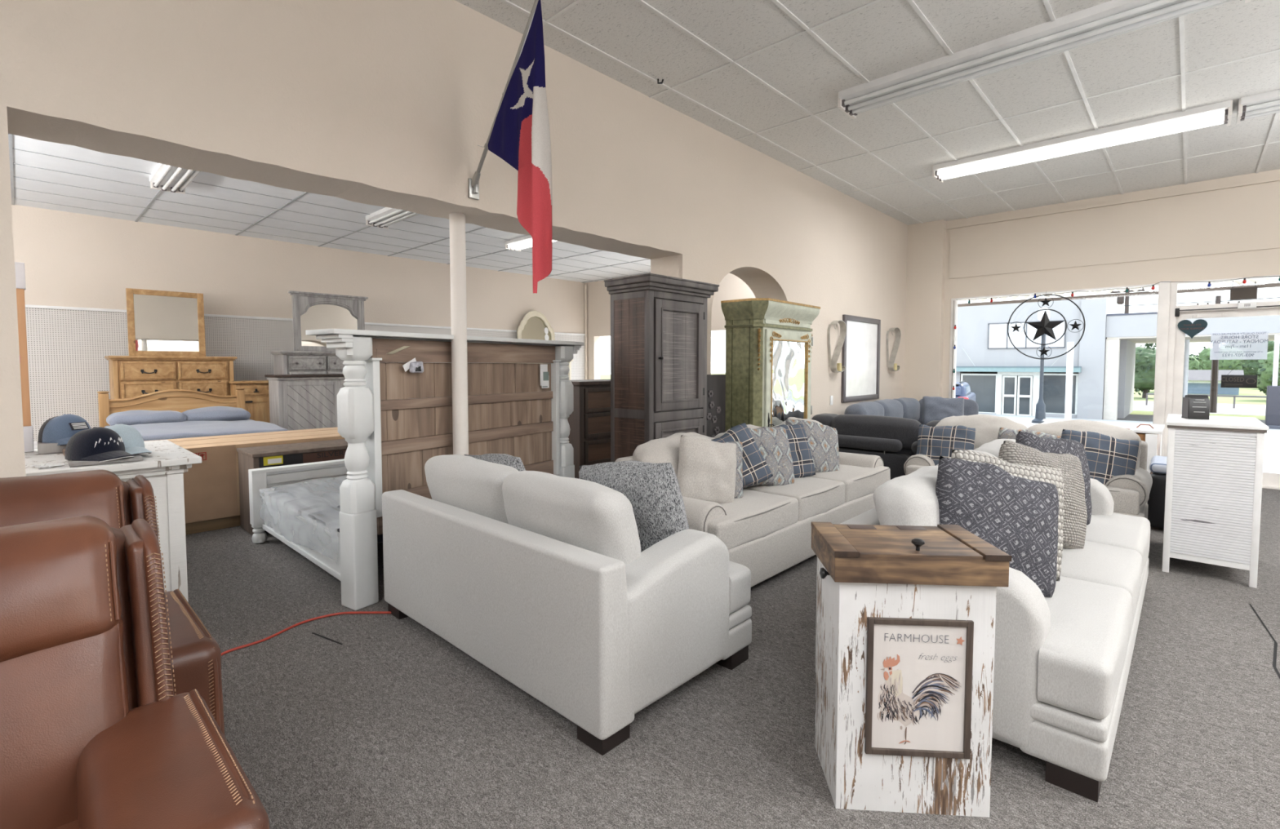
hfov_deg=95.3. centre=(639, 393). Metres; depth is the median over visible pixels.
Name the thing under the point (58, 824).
seat cushion
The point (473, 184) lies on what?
flag pole
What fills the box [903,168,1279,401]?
wall
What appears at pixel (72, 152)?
ceiling
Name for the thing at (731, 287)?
wall
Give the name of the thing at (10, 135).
trim
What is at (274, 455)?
chest
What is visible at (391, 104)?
wall
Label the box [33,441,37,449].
dresser
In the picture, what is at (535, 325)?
mirror
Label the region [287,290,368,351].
mirror
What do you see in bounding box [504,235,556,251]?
strip light
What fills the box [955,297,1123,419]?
building
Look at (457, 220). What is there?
support column
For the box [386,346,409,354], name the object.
paper tag
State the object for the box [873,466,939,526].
cushion
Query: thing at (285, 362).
dresser
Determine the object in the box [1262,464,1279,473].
trim
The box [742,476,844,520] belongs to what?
seat cushion
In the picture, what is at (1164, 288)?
trim
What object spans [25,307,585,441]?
wainscoting
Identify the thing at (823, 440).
throw pillow
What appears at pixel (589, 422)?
chest
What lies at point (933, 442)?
throw pillow
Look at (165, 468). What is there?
table
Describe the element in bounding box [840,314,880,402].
framed mirror
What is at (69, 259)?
wall
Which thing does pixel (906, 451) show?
seat cushion
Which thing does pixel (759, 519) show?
seat cushion
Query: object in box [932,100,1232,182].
strip light
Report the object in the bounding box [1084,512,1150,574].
seat cushion
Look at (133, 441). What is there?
cap
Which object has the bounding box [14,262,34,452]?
framed mirror
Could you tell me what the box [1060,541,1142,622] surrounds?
seat cushion
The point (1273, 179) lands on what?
trim
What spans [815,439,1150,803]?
sofa
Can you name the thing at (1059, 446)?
throw pillow
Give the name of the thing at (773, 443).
throw pillow
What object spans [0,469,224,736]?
recliner
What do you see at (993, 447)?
cushion
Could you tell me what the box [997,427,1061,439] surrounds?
throw pillow
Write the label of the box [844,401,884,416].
cushion
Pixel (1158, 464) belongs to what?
striped cushion
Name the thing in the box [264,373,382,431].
sideboard
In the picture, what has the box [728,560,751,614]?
seat cushion
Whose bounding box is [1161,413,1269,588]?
base cabinet
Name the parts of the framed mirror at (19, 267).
frame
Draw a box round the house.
[1182,369,1244,395]
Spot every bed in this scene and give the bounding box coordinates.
[97,387,245,427]
[248,328,584,610]
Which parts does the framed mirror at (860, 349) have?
white panel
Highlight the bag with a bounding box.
[402,357,423,373]
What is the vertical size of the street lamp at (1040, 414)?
4.200 m
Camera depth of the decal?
6.83 m
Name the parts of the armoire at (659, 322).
panel, cornice, door, door, door panel, door panel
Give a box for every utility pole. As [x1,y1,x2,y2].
[1110,287,1145,313]
[1196,295,1239,413]
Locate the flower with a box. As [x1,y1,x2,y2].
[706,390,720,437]
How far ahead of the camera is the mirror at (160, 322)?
8.29 m
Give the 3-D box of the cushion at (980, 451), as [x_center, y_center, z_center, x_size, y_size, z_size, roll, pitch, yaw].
[1.843,0.580,3.212,0.310,0.495,0.781,3,4,43]
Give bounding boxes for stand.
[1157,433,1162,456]
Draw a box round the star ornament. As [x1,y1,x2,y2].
[1007,292,1085,359]
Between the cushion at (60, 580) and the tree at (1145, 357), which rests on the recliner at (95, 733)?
the cushion at (60, 580)
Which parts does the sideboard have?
moulding, door, door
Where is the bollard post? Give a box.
[1064,342,1074,418]
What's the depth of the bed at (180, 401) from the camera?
7.29 m
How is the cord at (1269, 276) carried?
attached to the wall at (1231, 233)
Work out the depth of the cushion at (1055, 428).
4.82 m
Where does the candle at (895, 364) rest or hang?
on the candle sconce at (892, 366)
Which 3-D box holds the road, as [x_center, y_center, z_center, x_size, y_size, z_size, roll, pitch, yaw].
[45.207,1.325,26.196,150.000,0.001,12.000,3,4,43]
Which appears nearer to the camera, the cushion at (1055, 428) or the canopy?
the cushion at (1055, 428)
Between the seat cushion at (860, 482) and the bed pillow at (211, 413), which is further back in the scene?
the bed pillow at (211, 413)
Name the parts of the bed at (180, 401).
post, headboard, inset panel, post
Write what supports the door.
in the wall at (1231, 233)
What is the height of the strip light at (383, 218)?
0.125 m
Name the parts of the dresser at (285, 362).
drawer, drawer, drawer, drawer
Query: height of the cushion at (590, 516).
0.496 m
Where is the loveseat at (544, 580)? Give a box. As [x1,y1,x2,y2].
[382,454,751,755]
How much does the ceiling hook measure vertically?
0.041 m
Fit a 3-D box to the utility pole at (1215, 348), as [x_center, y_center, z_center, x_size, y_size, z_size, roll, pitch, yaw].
[31.575,-2.150,32.011,1.800,6.400,0.400,3,4,43]
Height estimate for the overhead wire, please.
2.942 m
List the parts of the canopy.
post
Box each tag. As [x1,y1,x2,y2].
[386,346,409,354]
[540,364,549,388]
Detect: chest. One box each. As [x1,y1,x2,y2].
[236,439,347,535]
[545,379,610,479]
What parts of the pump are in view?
post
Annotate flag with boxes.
[488,0,551,293]
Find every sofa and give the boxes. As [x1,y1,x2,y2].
[615,417,890,586]
[811,397,978,479]
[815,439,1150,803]
[903,413,1152,519]
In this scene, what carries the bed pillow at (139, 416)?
on the blanket
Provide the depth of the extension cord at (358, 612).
3.15 m
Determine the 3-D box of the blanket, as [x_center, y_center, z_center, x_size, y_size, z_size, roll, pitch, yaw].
[-5.083,0.422,6.656,1.877,0.176,1.443,3,4,43]
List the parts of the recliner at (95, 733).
arm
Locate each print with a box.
[267,457,281,464]
[542,372,548,387]
[877,636,964,745]
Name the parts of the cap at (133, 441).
crown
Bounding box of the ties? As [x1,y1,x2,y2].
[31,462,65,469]
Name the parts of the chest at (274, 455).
panel, brown panel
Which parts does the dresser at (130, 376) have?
drawer, drawer, drawer pull, drawer, drawer, drawer pull, drawer pull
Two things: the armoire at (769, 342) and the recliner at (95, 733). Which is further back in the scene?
the armoire at (769, 342)
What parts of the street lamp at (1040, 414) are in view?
globe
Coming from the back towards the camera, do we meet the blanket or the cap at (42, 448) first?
the blanket
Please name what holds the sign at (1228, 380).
hanging from the door
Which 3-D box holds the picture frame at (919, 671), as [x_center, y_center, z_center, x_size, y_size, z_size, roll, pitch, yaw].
[0.860,0.908,1.801,0.313,0.432,0.012,0,3,4]
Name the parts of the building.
pane, pane, door, stay rod, door frame, door, pane, sign frame, pane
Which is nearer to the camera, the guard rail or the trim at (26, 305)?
the trim at (26, 305)
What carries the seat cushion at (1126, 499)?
on the sofa at (1130, 494)
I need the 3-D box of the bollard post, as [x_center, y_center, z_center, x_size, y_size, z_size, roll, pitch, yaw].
[20.060,-0.619,27.267,0.184,3.600,0.184,0,3,-2]
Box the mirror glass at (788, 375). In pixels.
[772,340,806,426]
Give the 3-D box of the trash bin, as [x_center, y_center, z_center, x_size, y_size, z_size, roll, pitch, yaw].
[0.859,0.874,1.954,0.533,0.865,0.344,0,3,4]
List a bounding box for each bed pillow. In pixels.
[106,409,186,426]
[182,406,250,421]
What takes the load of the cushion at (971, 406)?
on the sectional sofa at (887, 429)
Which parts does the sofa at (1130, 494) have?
arm, arm, rail, frame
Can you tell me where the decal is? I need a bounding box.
[1209,331,1268,356]
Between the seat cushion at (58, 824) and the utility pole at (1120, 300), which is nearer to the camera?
the seat cushion at (58, 824)
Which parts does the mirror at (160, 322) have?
glass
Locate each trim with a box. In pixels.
[8,133,650,282]
[25,304,585,335]
[311,632,342,644]
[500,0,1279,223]
[584,284,587,379]
[945,177,1279,229]
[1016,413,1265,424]
[1152,280,1170,456]
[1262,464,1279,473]
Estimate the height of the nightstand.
1.170 m
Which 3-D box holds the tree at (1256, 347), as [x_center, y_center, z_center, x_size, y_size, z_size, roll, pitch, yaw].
[78.114,-4.562,74.734,6.127,7.102,6.236,3,4,43]
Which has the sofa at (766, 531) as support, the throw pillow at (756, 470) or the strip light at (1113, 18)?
the throw pillow at (756, 470)
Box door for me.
[1163,275,1279,489]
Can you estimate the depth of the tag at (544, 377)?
4.67 m
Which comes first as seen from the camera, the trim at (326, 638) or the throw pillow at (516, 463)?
the trim at (326, 638)
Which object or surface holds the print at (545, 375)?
attached to the tag at (544, 377)
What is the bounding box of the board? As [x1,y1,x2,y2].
[66,453,142,466]
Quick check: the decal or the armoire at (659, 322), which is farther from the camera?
the decal
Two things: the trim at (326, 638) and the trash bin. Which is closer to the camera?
the trash bin
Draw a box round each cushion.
[0,469,126,528]
[0,515,121,662]
[0,617,128,828]
[53,819,79,828]
[424,454,519,524]
[502,471,640,566]
[632,432,715,478]
[706,488,798,549]
[714,424,762,438]
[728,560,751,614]
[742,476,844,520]
[771,417,822,427]
[809,464,890,502]
[838,446,915,456]
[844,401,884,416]
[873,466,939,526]
[874,399,903,417]
[892,397,919,421]
[906,465,925,475]
[918,398,978,424]
[935,413,1027,449]
[935,449,995,466]
[973,439,1015,457]
[1026,419,1141,469]
[1036,576,1132,719]
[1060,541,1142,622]
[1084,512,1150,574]
[1105,485,1140,515]
[1149,455,1167,474]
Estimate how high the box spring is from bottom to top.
0.160 m
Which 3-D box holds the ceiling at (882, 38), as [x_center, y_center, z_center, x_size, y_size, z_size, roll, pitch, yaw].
[2.102,-2.309,1.172,7.900,0.100,14.750,3,4,43]
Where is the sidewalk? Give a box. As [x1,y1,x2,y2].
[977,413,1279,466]
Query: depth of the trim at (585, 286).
14.52 m
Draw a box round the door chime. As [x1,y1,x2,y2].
[1237,302,1256,308]
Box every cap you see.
[37,413,90,454]
[64,426,134,462]
[105,424,151,454]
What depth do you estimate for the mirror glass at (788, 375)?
5.61 m
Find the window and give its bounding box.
[948,283,1158,398]
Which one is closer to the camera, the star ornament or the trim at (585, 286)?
the star ornament
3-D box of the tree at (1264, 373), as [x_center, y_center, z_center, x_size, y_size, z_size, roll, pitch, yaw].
[47.499,-1.648,43.073,3.229,4.351,3.066,1,3,13]
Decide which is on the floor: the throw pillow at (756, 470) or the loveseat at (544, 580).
the loveseat at (544, 580)
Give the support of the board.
on the table at (165, 468)
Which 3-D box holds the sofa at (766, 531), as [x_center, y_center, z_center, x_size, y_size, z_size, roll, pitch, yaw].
[1.034,0.714,4.520,0.880,0.937,2.710,3,4,43]
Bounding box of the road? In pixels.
[1133,400,1266,416]
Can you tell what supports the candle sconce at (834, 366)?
attached to the wall at (391, 104)
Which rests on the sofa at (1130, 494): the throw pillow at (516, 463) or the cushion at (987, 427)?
the cushion at (987, 427)
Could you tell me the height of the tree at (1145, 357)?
4.639 m
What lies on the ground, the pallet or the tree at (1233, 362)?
the tree at (1233, 362)
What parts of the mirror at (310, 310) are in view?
cornice, glass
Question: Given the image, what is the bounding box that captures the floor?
[185,488,1279,828]
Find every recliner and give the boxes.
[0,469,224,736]
[0,515,269,828]
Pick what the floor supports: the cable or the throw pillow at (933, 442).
the cable
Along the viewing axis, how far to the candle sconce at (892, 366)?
8.73 m
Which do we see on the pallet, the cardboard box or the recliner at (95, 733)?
the cardboard box
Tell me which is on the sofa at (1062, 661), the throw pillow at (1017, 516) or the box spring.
the throw pillow at (1017, 516)
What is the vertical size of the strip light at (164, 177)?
0.125 m
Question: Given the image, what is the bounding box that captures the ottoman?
[1147,471,1166,528]
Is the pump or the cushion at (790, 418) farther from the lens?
the pump
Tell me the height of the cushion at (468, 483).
0.495 m
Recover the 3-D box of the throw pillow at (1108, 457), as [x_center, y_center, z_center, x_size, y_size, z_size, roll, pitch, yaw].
[3.479,0.525,4.453,0.525,0.478,0.245,2,3,33]
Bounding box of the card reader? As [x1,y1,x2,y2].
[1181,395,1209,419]
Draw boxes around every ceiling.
[12,134,650,283]
[454,0,1279,225]
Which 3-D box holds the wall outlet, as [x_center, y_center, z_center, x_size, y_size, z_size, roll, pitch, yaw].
[2.426,0.083,7.393,0.008,0.120,0.070,3,4,43]
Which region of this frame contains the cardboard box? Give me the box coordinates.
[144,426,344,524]
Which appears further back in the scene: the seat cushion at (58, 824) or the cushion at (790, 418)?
the cushion at (790, 418)
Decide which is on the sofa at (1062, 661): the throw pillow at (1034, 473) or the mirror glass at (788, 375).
the throw pillow at (1034, 473)
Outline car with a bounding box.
[955,381,975,400]
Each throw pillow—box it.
[464,453,525,471]
[578,460,689,552]
[677,435,736,503]
[711,422,773,488]
[722,441,742,498]
[731,426,795,488]
[773,423,815,478]
[785,417,839,472]
[915,424,975,466]
[922,395,964,425]
[935,456,1058,597]
[951,449,1063,581]
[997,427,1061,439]
[998,440,1087,549]
[1015,431,1091,525]
[1061,429,1140,484]
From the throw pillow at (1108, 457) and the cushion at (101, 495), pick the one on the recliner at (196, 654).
the cushion at (101, 495)
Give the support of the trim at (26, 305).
attached to the wall at (69, 259)
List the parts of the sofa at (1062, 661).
frame, arm, leg, rail, arm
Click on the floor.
(393, 726)
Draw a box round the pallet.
[185,515,240,535]
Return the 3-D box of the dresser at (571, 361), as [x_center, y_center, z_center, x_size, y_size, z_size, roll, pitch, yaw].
[-2.262,-0.009,13.208,0.502,1.540,1.580,3,4,43]
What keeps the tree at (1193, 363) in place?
on the ground
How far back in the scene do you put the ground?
44.88 m
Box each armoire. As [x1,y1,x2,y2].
[604,273,719,462]
[720,297,820,431]
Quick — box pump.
[1265,335,1279,429]
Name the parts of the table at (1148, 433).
corner post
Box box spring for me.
[274,478,382,543]
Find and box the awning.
[957,277,1279,306]
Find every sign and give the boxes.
[1177,319,1207,338]
[1220,368,1257,388]
[1230,280,1257,300]
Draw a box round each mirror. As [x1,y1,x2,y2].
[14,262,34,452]
[125,288,205,356]
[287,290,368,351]
[516,310,555,340]
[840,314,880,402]
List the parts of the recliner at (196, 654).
arm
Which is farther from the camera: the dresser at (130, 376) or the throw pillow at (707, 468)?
the dresser at (130, 376)
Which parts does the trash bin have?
knob, lid, knob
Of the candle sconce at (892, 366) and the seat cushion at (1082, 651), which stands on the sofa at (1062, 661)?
the seat cushion at (1082, 651)
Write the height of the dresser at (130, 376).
1.530 m
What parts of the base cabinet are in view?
slatted panel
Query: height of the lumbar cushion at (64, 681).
0.441 m
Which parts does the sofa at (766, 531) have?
frame, arm, rail, arm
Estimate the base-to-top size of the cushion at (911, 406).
0.404 m
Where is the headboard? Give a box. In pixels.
[706,374,725,437]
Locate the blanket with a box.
[104,418,288,441]
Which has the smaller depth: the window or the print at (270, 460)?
the print at (270, 460)
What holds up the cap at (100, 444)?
on the board
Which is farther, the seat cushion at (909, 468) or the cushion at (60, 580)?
the seat cushion at (909, 468)
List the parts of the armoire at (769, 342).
cornice, key plate, door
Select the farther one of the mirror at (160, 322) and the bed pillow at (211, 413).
the mirror at (160, 322)
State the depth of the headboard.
5.22 m
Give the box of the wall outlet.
[830,395,832,405]
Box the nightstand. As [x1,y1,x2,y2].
[228,380,270,422]
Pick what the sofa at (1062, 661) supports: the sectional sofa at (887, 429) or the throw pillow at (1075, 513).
the throw pillow at (1075, 513)
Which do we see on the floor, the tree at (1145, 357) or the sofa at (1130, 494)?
the sofa at (1130, 494)
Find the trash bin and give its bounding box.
[810,522,1012,817]
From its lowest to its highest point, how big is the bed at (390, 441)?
1.599 m
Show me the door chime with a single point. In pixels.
(1244, 304)
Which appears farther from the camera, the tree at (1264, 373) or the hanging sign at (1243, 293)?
the tree at (1264, 373)
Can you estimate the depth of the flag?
3.18 m
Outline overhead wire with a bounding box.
[711,297,1279,337]
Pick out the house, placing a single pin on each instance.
(1198, 380)
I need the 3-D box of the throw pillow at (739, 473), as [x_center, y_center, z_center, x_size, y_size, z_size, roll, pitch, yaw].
[0.486,0.509,3.926,0.446,0.412,0.236,0,3,-6]
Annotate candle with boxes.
[836,363,841,371]
[893,363,897,370]
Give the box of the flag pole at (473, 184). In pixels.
[467,0,537,199]
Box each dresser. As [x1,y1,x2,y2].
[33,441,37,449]
[104,355,236,399]
[270,351,396,399]
[515,360,573,393]
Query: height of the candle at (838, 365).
0.102 m
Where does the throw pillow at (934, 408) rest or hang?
on the sectional sofa at (887, 429)
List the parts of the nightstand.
drawer, door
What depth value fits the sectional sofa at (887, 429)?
6.38 m
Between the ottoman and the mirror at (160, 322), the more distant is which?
the mirror at (160, 322)
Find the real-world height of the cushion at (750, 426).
0.493 m
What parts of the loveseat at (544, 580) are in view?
leg, frame, leg, arm, leg, rail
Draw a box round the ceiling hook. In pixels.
[657,78,663,84]
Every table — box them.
[24,440,201,602]
[1041,418,1164,503]
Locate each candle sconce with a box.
[826,320,846,372]
[885,327,901,371]
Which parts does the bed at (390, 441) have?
footboard post, footboard, rail, headboard post, rail, cap moulding, headboard rail, plank panel, plank panel, plank panel, headboard post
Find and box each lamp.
[1031,307,1049,423]
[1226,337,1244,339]
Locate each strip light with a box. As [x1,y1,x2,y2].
[149,163,200,194]
[365,207,419,228]
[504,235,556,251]
[837,0,1251,119]
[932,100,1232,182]
[1235,88,1279,124]
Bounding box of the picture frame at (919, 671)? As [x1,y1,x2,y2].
[864,617,973,759]
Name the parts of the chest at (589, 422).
drawer, drawer, drawer, drawer panel, drawer panel, drawer panel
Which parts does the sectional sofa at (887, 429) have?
arm, panel, panel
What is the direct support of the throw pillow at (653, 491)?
on the loveseat at (544, 580)
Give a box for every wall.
[0,0,907,478]
[11,204,586,333]
[586,272,755,379]
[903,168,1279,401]
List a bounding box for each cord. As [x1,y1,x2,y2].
[221,611,391,656]
[951,275,1279,398]
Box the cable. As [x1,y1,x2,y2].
[1248,604,1279,679]
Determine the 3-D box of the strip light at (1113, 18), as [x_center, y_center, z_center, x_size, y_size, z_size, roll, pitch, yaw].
[2.544,-2.335,4.021,2.324,0.125,0.320,3,4,43]
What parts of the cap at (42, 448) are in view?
cap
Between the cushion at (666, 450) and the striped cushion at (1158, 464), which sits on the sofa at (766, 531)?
the cushion at (666, 450)
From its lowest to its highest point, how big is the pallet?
0.100 m
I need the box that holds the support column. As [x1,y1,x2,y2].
[448,213,468,455]
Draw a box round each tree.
[1133,343,1155,398]
[1183,354,1202,369]
[1193,342,1254,375]
[1219,341,1274,375]
[1250,343,1279,395]
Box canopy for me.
[1102,311,1279,420]
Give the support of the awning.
attached to the wall at (1231, 233)
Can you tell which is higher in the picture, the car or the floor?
the car
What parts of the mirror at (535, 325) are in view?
glass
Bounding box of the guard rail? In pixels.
[1145,393,1266,408]
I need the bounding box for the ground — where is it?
[600,373,1266,422]
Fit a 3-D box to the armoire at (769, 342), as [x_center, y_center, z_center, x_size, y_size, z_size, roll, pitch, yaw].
[1.318,0.126,5.725,0.444,1.995,1.228,2,4,42]
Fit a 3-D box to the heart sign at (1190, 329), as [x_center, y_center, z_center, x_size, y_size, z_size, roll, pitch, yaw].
[6.689,-0.808,7.068,0.266,0.289,0.011,3,4,43]
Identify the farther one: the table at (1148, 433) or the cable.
the table at (1148, 433)
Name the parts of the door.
closer arm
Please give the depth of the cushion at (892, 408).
7.73 m
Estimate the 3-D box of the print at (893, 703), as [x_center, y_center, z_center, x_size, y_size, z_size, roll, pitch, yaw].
[0.866,0.916,1.802,0.255,0.350,0.002,0,3,5]
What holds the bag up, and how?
hanging from the bed at (390, 441)
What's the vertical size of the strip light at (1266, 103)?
0.125 m

